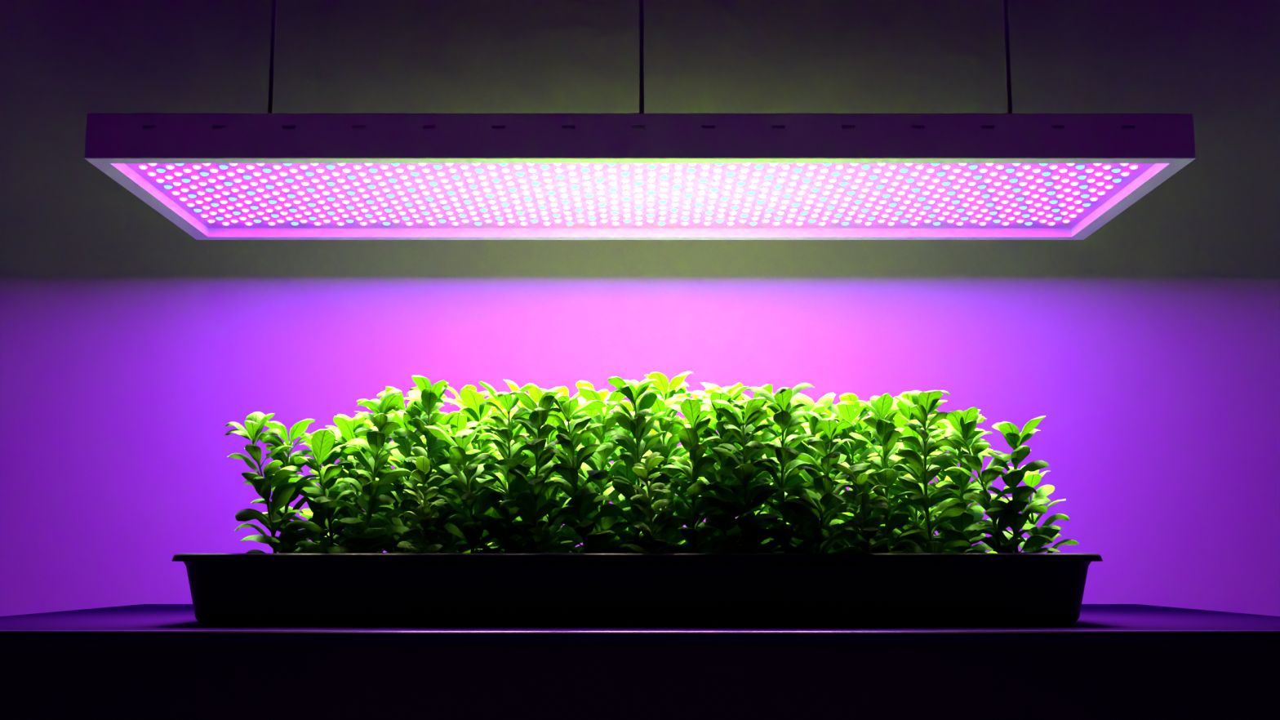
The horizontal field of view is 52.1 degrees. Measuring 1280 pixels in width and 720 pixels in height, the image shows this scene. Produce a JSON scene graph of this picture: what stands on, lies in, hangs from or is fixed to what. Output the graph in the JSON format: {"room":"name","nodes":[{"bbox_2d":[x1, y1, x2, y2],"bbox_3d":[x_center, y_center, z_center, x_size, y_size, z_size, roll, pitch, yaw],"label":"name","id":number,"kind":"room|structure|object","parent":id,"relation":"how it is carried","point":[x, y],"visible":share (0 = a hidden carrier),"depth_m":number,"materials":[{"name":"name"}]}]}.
{"room":"indoor grow room","nodes":[
{"label":"indoor grow room","id":0,"kind":"room"},
{"bbox_2d":[0,0,1279,616],"bbox_3d":[0.000,-0.055,2.168,4.000,2.400,0.100,0,-9,0],"label":"wall","id":1,"kind":"structure","parent":0,"point":[1148,344],"depth_m":2.13,"materials":[{"name":"paint"}]},
{"bbox_3d":[0.000,0.954,0.504,4.200,0.100,3.085,0,-9,0],"label":"floor","id":2,"kind":"structure","parent":0,"visible":0},
{"bbox_2d":[0,604,1279,719],"bbox_3d":[0.000,0.691,1.592,1.548,0.750,0.795,0,-9,0],"label":"table","id":3,"kind":"object","parent":2,"relation":"on","point":[140,661],"visible":0.95,"depth_m":1.25,"materials":[{"name":"paint"}]},
{"bbox_2d":[172,553,1102,624],"bbox_3d":[-0.003,0.272,1.580,0.981,0.074,0.464,0,-9,0],"label":"tray","id":4,"kind":"object","parent":3,"relation":"on","point":[226,588],"visible":1,"depth_m":1.37,"materials":[{"name":"black plastic"}]},
{"bbox_2d":[240,418,319,553],"bbox_3d":[-0.397,0.149,1.468,0.083,0.171,0.088,-3,-9,21],"label":"seedling","id":5,"kind":"object","parent":4,"relation":"in","point":[300,428],"visible":0.6,"depth_m":1.47,"materials":[{"name":"green plant"}]},
{"bbox_2d":[459,381,542,553],"bbox_3d":[-0.144,0.127,1.450,0.093,0.210,0.082,8,-12,-42],"label":"seedling","id":6,"kind":"object","parent":4,"relation":"in","point":[508,509],"visible":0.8,"depth_m":1.45,"materials":[{"name":"green plant"}]},
{"bbox_2d":[599,376,681,553],"bbox_3d":[0.001,0.126,1.455,0.080,0.214,0.092,4,-9,-23],"label":"seedling","id":7,"kind":"object","parent":4,"relation":"in","point":[635,422],"visible":0.8,"depth_m":1.46,"materials":[{"name":"green plant"}]},
{"bbox_2d":[688,386,759,553],"bbox_3d":[0.096,0.131,1.468,0.085,0.207,0.087,0,-9,0],"label":"seedling","id":8,"kind":"object","parent":4,"relation":"in","point":[719,522],"visible":0.56,"depth_m":1.47,"materials":[{"name":"green plant"}]},
{"bbox_2d":[746,382,823,553],"bbox_3d":[0.161,0.127,1.435,0.086,0.206,0.093,0,-9,0],"label":"seedling","id":9,"kind":"object","parent":4,"relation":"in","point":[780,405],"visible":0.88,"depth_m":1.44,"materials":[{"name":"green plant"}]},
{"bbox_2d":[944,406,1032,553],"bbox_3d":[0.379,0.141,1.432,0.093,0.177,0.086,0,-9,0],"label":"seedling","id":10,"kind":"object","parent":4,"relation":"in","point":[965,424],"visible":0.91,"depth_m":1.43,"materials":[{"name":"green plant"}]},
{"bbox_3d":[-0.003,0.251,1.583,0.939,0.003,0.422,0,-9,0],"label":"potting soil","id":11,"kind":"object","parent":4,"relation":"in","visible":0},
{"bbox_2d":[224,411,306,553],"bbox_3d":[-0.404,0.141,1.429,0.099,0.176,0.082,0,-9,0],"label":"seedling","id":12,"kind":"object","parent":11,"relation":"on","point":[255,422],"visible":0.94,"depth_m":1.42,"materials":[{"name":"green plant"}]},
{"bbox_2d":[275,428,359,553],"bbox_3d":[-0.361,0.160,1.492,0.088,0.158,0.100,-6,-11,34],"label":"seedling","id":13,"kind":"object","parent":11,"relation":"on","point":[319,517],"visible":0.35,"depth_m":1.49,"materials":[{"name":"green plant"}]},
{"bbox_2d":[285,429,380,553],"bbox_3d":[-0.334,0.153,1.423,0.095,0.150,0.081,-4,-10,25],"label":"seedling","id":14,"kind":"object","parent":11,"relation":"on","point":[322,441],"visible":0.94,"depth_m":1.42,"materials":[{"name":"green plant"}]},
{"bbox_2d":[299,441,373,544],"bbox_3d":[-0.388,0.180,1.630,0.092,0.159,0.106,-5,-10,28],"label":"seedling","id":15,"kind":"object","parent":11,"relation":"on","point":[308,513],"visible":0.06,"depth_m":1.62,"materials":[{"name":"green plant"}]},
{"bbox_2d":[307,415,395,552],"bbox_3d":[-0.330,0.152,1.493,0.098,0.173,0.084,0,-9,0],"label":"seedling","id":16,"kind":"object","parent":11,"relation":"in","point":[344,433],"visible":0.3,"depth_m":1.49,"materials":[{"name":"green plant"}]},
{"bbox_2d":[324,413,399,551],"bbox_3d":[-0.337,0.157,1.572,0.093,0.188,0.092,-3,-9,16],"label":"seedling","id":17,"kind":"object","parent":11,"relation":"on","point":[357,422],"visible":0.12,"depth_m":1.57,"materials":[{"name":"green plant"}]},
{"bbox_2d":[323,388,412,553],"bbox_3d":[-0.297,0.129,1.438,0.090,0.202,0.092,8,-12,-43],"label":"seedling","id":18,"kind":"object","parent":11,"relation":"on","point":[371,497],"visible":0.92,"depth_m":1.44,"materials":[{"name":"green plant"}]},
{"bbox_2d":[349,395,412,553],"bbox_3d":[-0.319,0.154,1.658,0.103,0.219,0.108,-6,-11,35],"label":"seedling","id":19,"kind":"object","parent":11,"relation":"on","point":[396,409],"visible":0.07,"depth_m":1.65,"materials":[{"name":"green plant"}]},
{"bbox_2d":[354,410,408,533],"bbox_3d":[-0.343,0.167,1.715,0.107,0.212,0.087,6,-11,-36],"label":"seedling","id":20,"kind":"object","parent":11,"relation":"on","point":[388,440],"visible":0.02,"depth_m":1.73,"materials":[{"name":"green plant"}]},
{"bbox_2d":[361,386,433,553],"bbox_3d":[-0.284,0.141,1.569,0.100,0.218,0.097,-8,-12,41],"label":"seedling","id":21,"kind":"object","parent":11,"relation":"on","point":[401,406],"visible":0.18,"depth_m":1.56,"materials":[{"name":"green plant"}]},
{"bbox_2d":[359,403,445,553],"bbox_3d":[-0.268,0.145,1.500,0.095,0.189,0.099,0,-9,0],"label":"seedling","id":22,"kind":"object","parent":11,"relation":"on","point":[402,452],"visible":0.47,"depth_m":1.49,"materials":[{"name":"green plant"}]},
{"bbox_2d":[389,456,446,553],"bbox_3d":[-0.232,0.165,1.403,0.048,0.121,0.065,-7,-11,39],"label":"seedling","id":23,"kind":"object","parent":11,"relation":"on","point":[423,516],"visible":0.85,"depth_m":1.40,"materials":[{"name":"green plant"}]},
{"bbox_2d":[384,375,471,553],"bbox_3d":[-0.237,0.127,1.476,0.096,0.218,0.087,0,-9,0],"label":"seedling","id":24,"kind":"object","parent":11,"relation":"in","point":[426,399],"visible":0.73,"depth_m":1.48,"materials":[{"name":"green plant"}]},
{"bbox_2d":[408,382,448,539],"bbox_3d":[-0.272,0.151,1.720,0.100,0.244,0.097,6,-11,-35],"label":"seedling","id":25,"kind":"object","parent":11,"relation":"on","point":[439,400],"visible":0.02,"depth_m":1.74,"materials":[{"name":"green plant"}]},
{"bbox_2d":[398,411,475,553],"bbox_3d":[-0.245,0.155,1.580,0.092,0.194,0.120,0,-9,0],"label":"seedling","id":26,"kind":"object","parent":11,"relation":"on","point":[446,420],"visible":0.09,"depth_m":1.57,"materials":[{"name":"green plant"}]},
{"bbox_2d":[417,409,462,546],"bbox_3d":[-0.249,0.161,1.640,0.095,0.201,0.102,-4,-10,27],"label":"seedling","id":27,"kind":"object","parent":11,"relation":"on","point":[436,411],"visible":0.02,"depth_m":1.64,"materials":[{"name":"green plant"}]},
{"bbox_2d":[404,413,486,553],"bbox_3d":[-0.215,0.151,1.488,0.097,0.175,0.095,0,-9,0],"label":"seedling","id":28,"kind":"object","parent":11,"relation":"on","point":[460,420],"visible":0.4,"depth_m":1.49,"materials":[{"name":"green plant"}]},
{"bbox_2d":[444,384,496,553],"bbox_3d":[-0.227,0.153,1.726,0.105,0.241,0.091,-5,-10,32],"label":"seedling","id":29,"kind":"object","parent":11,"relation":"on","point":[453,391],"visible":0.03,"depth_m":1.73,"materials":[{"name":"green plant"}]},
{"bbox_2d":[424,425,516,553],"bbox_3d":[-0.182,0.149,1.426,0.090,0.158,0.080,7,-11,-38],"label":"seedling","id":30,"kind":"object","parent":11,"relation":"on","point":[467,529],"visible":0.94,"depth_m":1.42,"materials":[{"name":"green plant"}]},
{"bbox_2d":[440,387,507,553],"bbox_3d":[-0.192,0.144,1.573,0.105,0.213,0.096,0,-9,0],"label":"seedling","id":31,"kind":"object","parent":11,"relation":"on","point":[474,411],"visible":0.24,"depth_m":1.57,"materials":[{"name":"green plant"}]},
{"bbox_2d":[448,398,506,552],"bbox_3d":[-0.205,0.154,1.647,0.097,0.216,0.103,0,-9,0],"label":"seedling","id":32,"kind":"object","parent":11,"relation":"on","point":[476,446],"visible":0.06,"depth_m":1.65,"materials":[{"name":"green plant"}]},
{"bbox_2d":[486,400,518,551],"bbox_3d":[-0.178,0.165,1.724,0.102,0.218,0.087,-3,-9,21],"label":"seedling","id":33,"kind":"object","parent":11,"relation":"on","point":[498,403],"visible":0.03,"depth_m":1.72,"materials":[{"name":"green plant"}]},
{"bbox_2d":[471,411,545,553],"bbox_3d":[-0.152,0.149,1.498,0.095,0.182,0.100,0,-9,0],"label":"seedling","id":34,"kind":"object","parent":11,"relation":"on","point":[520,428],"visible":0.18,"depth_m":1.49,"materials":[{"name":"green plant"}]},
{"bbox_2d":[493,379,555,520],"bbox_3d":[-0.144,0.144,1.654,0.100,0.238,0.103,0,-9,0],"label":"seedling","id":35,"kind":"object","parent":11,"relation":"on","point":[513,387],"visible":0.04,"depth_m":1.65,"materials":[{"name":"green plant"}]},
{"bbox_2d":[494,390,576,553],"bbox_3d":[-0.115,0.132,1.432,0.084,0.194,0.081,-4,-10,24],"label":"seedling","id":36,"kind":"object","parent":11,"relation":"on","point":[538,508],"visible":0.95,"depth_m":1.43,"materials":[{"name":"green plant"}]},
{"bbox_2d":[506,383,571,553],"bbox_3d":[-0.120,0.142,1.577,0.094,0.219,0.111,0,-9,0],"label":"seedling","id":37,"kind":"object","parent":11,"relation":"on","point":[535,393],"visible":0.06,"depth_m":1.58,"materials":[{"name":"green plant"}]},
{"bbox_2d":[516,410,592,553],"bbox_3d":[-0.101,0.149,1.501,0.100,0.182,0.094,7,-11,-37],"label":"seedling","id":38,"kind":"object","parent":11,"relation":"on","point":[550,494],"visible":0.33,"depth_m":1.49,"materials":[{"name":"green plant"}]},
{"bbox_2d":[540,386,579,519],"bbox_3d":[-0.118,0.155,1.721,0.099,0.236,0.099,-5,-10,28],"label":"seedling","id":39,"kind":"object","parent":11,"relation":"on","point":[562,388],"visible":0.02,"depth_m":1.72,"materials":[{"name":"green plant"}]},
{"bbox_2d":[541,403,593,551],"bbox_3d":[-0.094,0.157,1.650,0.099,0.212,0.093,0,-9,0],"label":"seedling","id":40,"kind":"object","parent":11,"relation":"on","point":[579,548],"visible":0.05,"depth_m":1.64,"materials":[{"name":"green plant"}]},
{"bbox_2d":[537,388,631,553],"bbox_3d":[-0.065,0.130,1.434,0.087,0.199,0.104,7,-11,-38],"label":"seedling","id":41,"kind":"object","parent":11,"relation":"on","point":[581,498],"visible":0.94,"depth_m":1.44,"materials":[{"name":"green plant"}]},
{"bbox_2d":[554,391,623,553],"bbox_3d":[-0.058,0.145,1.569,0.105,0.211,0.096,8,-12,-41],"label":"seedling","id":42,"kind":"object","parent":11,"relation":"on","point":[590,439],"visible":0.09,"depth_m":1.57,"materials":[{"name":"green plant"}]},
{"bbox_2d":[572,380,613,551],"bbox_3d":[-0.059,0.151,1.715,0.094,0.243,0.097,0,-9,0],"label":"seedling","id":43,"kind":"object","parent":11,"relation":"on","point":[580,384],"visible":0.08,"depth_m":1.72,"materials":[{"name":"green plant"}]},
{"bbox_2d":[565,386,635,553],"bbox_3d":[-0.040,0.134,1.490,0.099,0.208,0.111,0,-9,0],"label":"seedling","id":44,"kind":"object","parent":11,"relation":"on","point":[601,423],"visible":0.61,"depth_m":1.49,"materials":[{"name":"green plant"}]},
{"bbox_2d":[595,412,636,547],"bbox_3d":[-0.031,0.158,1.649,0.099,0.209,0.100,-4,-9,22],"label":"seedling","id":45,"kind":"object","parent":11,"relation":"on","point":[608,464],"visible":0.02,"depth_m":1.65,"materials":[{"name":"green plant"}]},
{"bbox_2d":[603,396,674,552],"bbox_3d":[-0.011,0.147,1.576,0.106,0.209,0.097,0,-9,0],"label":"seedling","id":46,"kind":"object","parent":11,"relation":"on","point":[624,471],"visible":0.12,"depth_m":1.56,"materials":[{"name":"green plant"}]},
{"bbox_2d":[619,379,663,535],"bbox_3d":[0.002,0.149,1.726,0.107,0.251,0.106,7,-11,-37],"label":"seedling","id":47,"kind":"object","parent":11,"relation":"on","point":[636,383],"visible":0.02,"depth_m":1.74,"materials":[{"name":"green plant"}]},
{"bbox_2d":[619,452,681,553],"bbox_3d":[0.011,0.161,1.401,0.067,0.128,0.054,0,-9,0],"label":"seedling","id":48,"kind":"object","parent":11,"relation":"on","point":[653,460],"visible":0.91,"depth_m":1.40,"materials":[{"name":"green plant"}]},
{"bbox_2d":[627,391,702,553],"bbox_3d":[0.027,0.135,1.492,0.093,0.207,0.102,0,-9,0],"label":"seedling","id":49,"kind":"object","parent":11,"relation":"on","point":[665,439],"visible":0.45,"depth_m":1.49,"materials":[{"name":"green plant"}]},
{"bbox_2d":[639,391,702,536],"bbox_3d":[0.032,0.152,1.649,0.104,0.222,0.092,0,-9,0],"label":"seedling","id":50,"kind":"object","parent":11,"relation":"on","point":[681,395],"visible":0.03,"depth_m":1.65,"materials":[{"name":"green plant"}]},
{"bbox_2d":[638,371,716,547],"bbox_3d":[0.042,0.133,1.578,0.095,0.236,0.095,0,-9,0],"label":"seedling","id":51,"kind":"object","parent":11,"relation":"on","point":[677,385],"visible":0.27,"depth_m":1.58,"materials":[{"name":"green plant"}]},
{"bbox_2d":[672,394,702,541],"bbox_3d":[0.064,0.158,1.731,0.102,0.234,0.098,5,-10,-29],"label":"seedling","id":52,"kind":"object","parent":11,"relation":"on","point":[674,395],"visible":0.02,"depth_m":1.73,"materials":[{"name":"green plant"}]},
{"bbox_2d":[648,397,731,553],"bbox_3d":[0.061,0.136,1.424,0.089,0.185,0.079,-5,-10,30],"label":"seedling","id":53,"kind":"object","parent":11,"relation":"on","point":[695,414],"visible":0.95,"depth_m":1.42,"materials":[{"name":"green plant"}]},
{"bbox_2d":[675,386,739,531],"bbox_3d":[0.086,0.146,1.648,0.096,0.231,0.094,8,-12,-43],"label":"seedling","id":54,"kind":"object","parent":11,"relation":"on","point":[700,398],"visible":0.03,"depth_m":1.65,"materials":[{"name":"green plant"}]},
{"bbox_2d":[684,382,746,543],"bbox_3d":[0.097,0.137,1.580,0.094,0.229,0.092,-4,-10,24],"label":"seedling","id":55,"kind":"object","parent":11,"relation":"on","point":[710,388],"visible":0.06,"depth_m":1.58,"materials":[{"name":"green plant"}]},
{"bbox_2d":[680,397,764,553],"bbox_3d":[0.095,0.140,1.504,0.098,0.201,0.090,0,-9,0],"label":"seedling","id":56,"kind":"object","parent":11,"relation":"on","point":[713,415],"visible":0.22,"depth_m":1.50,"materials":[{"name":"green plant"}]},
{"bbox_2d":[702,383,754,532],"bbox_3d":[0.108,0.153,1.715,0.099,0.240,0.101,0,-9,0],"label":"seedling","id":57,"kind":"object","parent":11,"relation":"on","point":[718,388],"visible":0.02,"depth_m":1.72,"materials":[{"name":"green plant"}]},
{"bbox_2d":[703,396,787,553],"bbox_3d":[0.113,0.135,1.435,0.096,0.189,0.085,0,-9,0],"label":"seedling","id":58,"kind":"object","parent":11,"relation":"on","point":[758,492],"visible":0.92,"depth_m":1.43,"materials":[{"name":"green plant"}]},
{"bbox_2d":[707,383,794,553],"bbox_3d":[0.126,0.133,1.484,0.098,0.208,0.096,0,-9,0],"label":"seedling","id":59,"kind":"object","parent":11,"relation":"in","point":[735,531],"visible":0.28,"depth_m":1.49,"materials":[{"name":"green plant"}]},
{"bbox_2d":[733,395,780,550],"bbox_3d":[0.140,0.153,1.655,0.109,0.221,0.090,0,-9,0],"label":"seedling","id":60,"kind":"object","parent":11,"relation":"in","point":[775,437],"visible":0.02,"depth_m":1.65,"materials":[{"name":"green plant"}]},
{"bbox_2d":[735,393,799,553],"bbox_3d":[0.149,0.145,1.569,0.096,0.210,0.099,0,-9,0],"label":"seedling","id":61,"kind":"object","parent":11,"relation":"on","point":[789,484],"visible":0.12,"depth_m":1.56,"materials":[{"name":"green plant"}]},
{"bbox_2d":[769,392,787,553],"bbox_3d":[0.172,0.155,1.719,0.092,0.236,0.098,-7,-11,38],"label":"seedling","id":62,"kind":"object","parent":11,"relation":"on","point":[779,433],"visible":0.02,"depth_m":1.71,"materials":[{"name":"green plant"}]},
{"bbox_2d":[770,399,816,553],"bbox_3d":[0.191,0.152,1.637,0.116,0.217,0.091,0,-9,0],"label":"seedling","id":63,"kind":"object","parent":11,"relation":"on","point":[792,406],"visible":0.02,"depth_m":1.65,"materials":[{"name":"green plant"}]},
{"bbox_2d":[774,420,852,553],"bbox_3d":[0.212,0.158,1.566,0.096,0.183,0.098,7,-11,-39],"label":"seedling","id":64,"kind":"object","parent":11,"relation":"on","point":[805,424],"visible":0.05,"depth_m":1.57,"materials":[{"name":"green plant"}]},
{"bbox_2d":[769,392,860,553],"bbox_3d":[0.196,0.135,1.490,0.097,0.206,0.096,4,-9,-23],"label":"seedling","id":65,"kind":"object","parent":11,"relation":"on","point":[824,402],"visible":0.3,"depth_m":1.50,"materials":[{"name":"green plant"}]},
{"bbox_2d":[773,411,871,553],"bbox_3d":[0.194,0.141,1.424,0.098,0.174,0.087,-7,-11,40],"label":"seedling","id":66,"kind":"object","parent":11,"relation":"on","point":[827,498],"visible":0.86,"depth_m":1.42,"materials":[{"name":"green plant"}]},
{"bbox_2d":[791,399,854,550],"bbox_3d":[0.237,0.157,1.654,0.111,0.213,0.104,0,-9,0],"label":"seedling","id":67,"kind":"object","parent":11,"relation":"on","point":[842,541],"visible":0.07,"depth_m":1.64,"materials":[{"name":"green plant"}]},
{"bbox_2d":[832,392,881,548],"bbox_3d":[0.278,0.160,1.724,0.103,0.228,0.092,4,-10,-27],"label":"seedling","id":68,"kind":"object","parent":11,"relation":"on","point":[853,397],"visible":0.06,"depth_m":1.72,"materials":[{"name":"green plant"}]},
{"bbox_2d":[823,402,897,551],"bbox_3d":[0.249,0.143,1.502,0.101,0.194,0.101,0,-9,0],"label":"seedling","id":69,"kind":"object","parent":11,"relation":"on","point":[846,411],"visible":0.46,"depth_m":1.49,"materials":[{"name":"green plant"}]},
{"bbox_2d":[831,463,901,553],"bbox_3d":[0.240,0.168,1.398,0.059,0.114,0.057,-6,-11,35],"label":"seedling","id":70,"kind":"object","parent":11,"relation":"on","point":[868,526],"visible":0.91,"depth_m":1.39,"materials":[{"name":"green plant"}]},
{"bbox_2d":[826,414,907,553],"bbox_3d":[0.273,0.156,1.569,0.109,0.189,0.102,0,-9,0],"label":"seedling","id":71,"kind":"object","parent":11,"relation":"on","point":[862,424],"visible":0.13,"depth_m":1.57,"materials":[{"name":"green plant"}]},
{"bbox_2d":[862,407,903,502],"bbox_3d":[0.329,0.167,1.725,0.112,0.215,0.094,0,-9,0],"label":"seedling","id":72,"kind":"object","parent":11,"relation":"in","point":[873,440],"visible":0.02,"depth_m":1.73,"materials":[{"name":"green plant"}]},
{"bbox_2d":[844,392,924,553],"bbox_3d":[0.273,0.134,1.448,0.085,0.196,0.082,0,-9,0],"label":"seedling","id":73,"kind":"object","parent":11,"relation":"on","point":[885,433],"visible":0.8,"depth_m":1.45,"materials":[{"name":"green plant"}]},
{"bbox_2d":[866,408,929,550],"bbox_3d":[0.316,0.157,1.651,0.099,0.211,0.107,0,-9,0],"label":"seedling","id":74,"kind":"object","parent":11,"relation":"on","point":[891,410],"visible":0.02,"depth_m":1.64,"materials":[{"name":"green plant"}]},
{"bbox_2d":[877,391,946,548],"bbox_3d":[0.330,0.145,1.573,0.102,0.211,0.094,-4,-9,22],"label":"seedling","id":75,"kind":"object","parent":11,"relation":"on","point":[906,412],"visible":0.14,"depth_m":1.57,"materials":[{"name":"green plant"}]},
{"bbox_2d":[876,413,961,553],"bbox_3d":[0.312,0.150,1.490,0.094,0.176,0.096,5,-10,-29],"label":"seedling","id":76,"kind":"object","parent":11,"relation":"on","point":[900,420],"visible":0.3,"depth_m":1.49,"materials":[{"name":"green plant"}]},
{"bbox_2d":[894,394,947,529],"bbox_3d":[0.349,0.152,1.652,0.091,0.222,0.110,0,-9,0],"label":"seedling","id":77,"kind":"object","parent":11,"relation":"on","point":[935,437],"visible":0.03,"depth_m":1.65,"materials":[{"name":"green plant"}]},
{"bbox_2d":[892,390,971,553],"bbox_3d":[0.316,0.129,1.428,0.082,0.200,0.080,0,-9,0],"label":"seedling","id":78,"kind":"object","parent":11,"relation":"on","point":[923,402],"visible":0.99,"depth_m":1.42,"materials":[{"name":"green plant"}]},
{"bbox_2d":[927,409,962,535],"bbox_3d":[0.389,0.168,1.717,0.092,0.210,0.108,0,-9,0],"label":"seedling","id":79,"kind":"object","parent":11,"relation":"on","point":[932,485],"visible":0.06,"depth_m":1.72,"materials":[{"name":"green plant"}]},
{"bbox_2d":[920,408,1004,552],"bbox_3d":[0.365,0.148,1.494,0.103,0.182,0.105,0,-9,0],"label":"seedling","id":80,"kind":"object","parent":11,"relation":"on","point":[960,522],"visible":0.56,"depth_m":1.49,"materials":[{"name":"green plant"}]},
{"bbox_2d":[933,413,998,553],"bbox_3d":[0.393,0.156,1.566,0.082,0.187,0.111,0,-9,0],"label":"seedling","id":81,"kind":"object","parent":11,"relation":"on","point":[977,431],"visible":0.12,"depth_m":1.56,"materials":[{"name":"green plant"}]},
{"bbox_2d":[973,415,1060,553],"bbox_3d":[0.409,0.147,1.438,0.093,0.167,0.077,0,-9,0],"label":"seedling","id":82,"kind":"object","parent":11,"relation":"on","point":[1014,476],"visible":0.87,"depth_m":1.43,"materials":[{"name":"green plant"}]},
{"bbox_2d":[1003,464,1079,553],"bbox_3d":[0.452,0.177,1.494,0.086,0.123,0.082,0,-9,0],"label":"seedling","id":83,"kind":"object","parent":11,"relation":"on","point":[1032,479],"visible":0.43,"depth_m":1.49,"materials":[{"name":"green plant"}]},
{"bbox_3d":[0.000,-1.517,0.883,4.200,0.100,3.085,0,-9,0],"label":"ceiling","id":84,"kind":"structure","parent":0,"visible":0},
{"bbox_2d":[267,0,277,113],"bbox_3d":[-0.492,-0.785,1.813,0.006,1.065,0.006,0,-9,0],"label":"cable","id":85,"kind":"object","parent":84,"relation":"hanging from","point":[274,2],"visible":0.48,"depth_m":1.75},
{"bbox_2d":[84,113,1195,239],"bbox_3d":[0.000,-0.233,1.729,1.300,0.055,0.393,0,-9,0],"label":"lamp","id":86,"kind":"object","parent":85,"relation":"hanging from","point":[215,176],"visible":1,"depth_m":1.63,"materials":[{"name":"paint"}]},
{"bbox_2d":[639,0,644,113],"bbox_3d":[0.002,-0.785,1.813,0.006,1.065,0.006,0,-9,0],"label":"cable","id":87,"kind":"object","parent":84,"relation":"hanging from","point":[641,2],"visible":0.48,"depth_m":1.75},
{"bbox_2d":[1002,0,1012,113],"bbox_3d":[0.492,-0.785,1.813,0.006,1.065,0.006,0,-9,0],"label":"cable","id":88,"kind":"object","parent":84,"relation":"hanging from","point":[1004,2],"visible":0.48,"depth_m":1.75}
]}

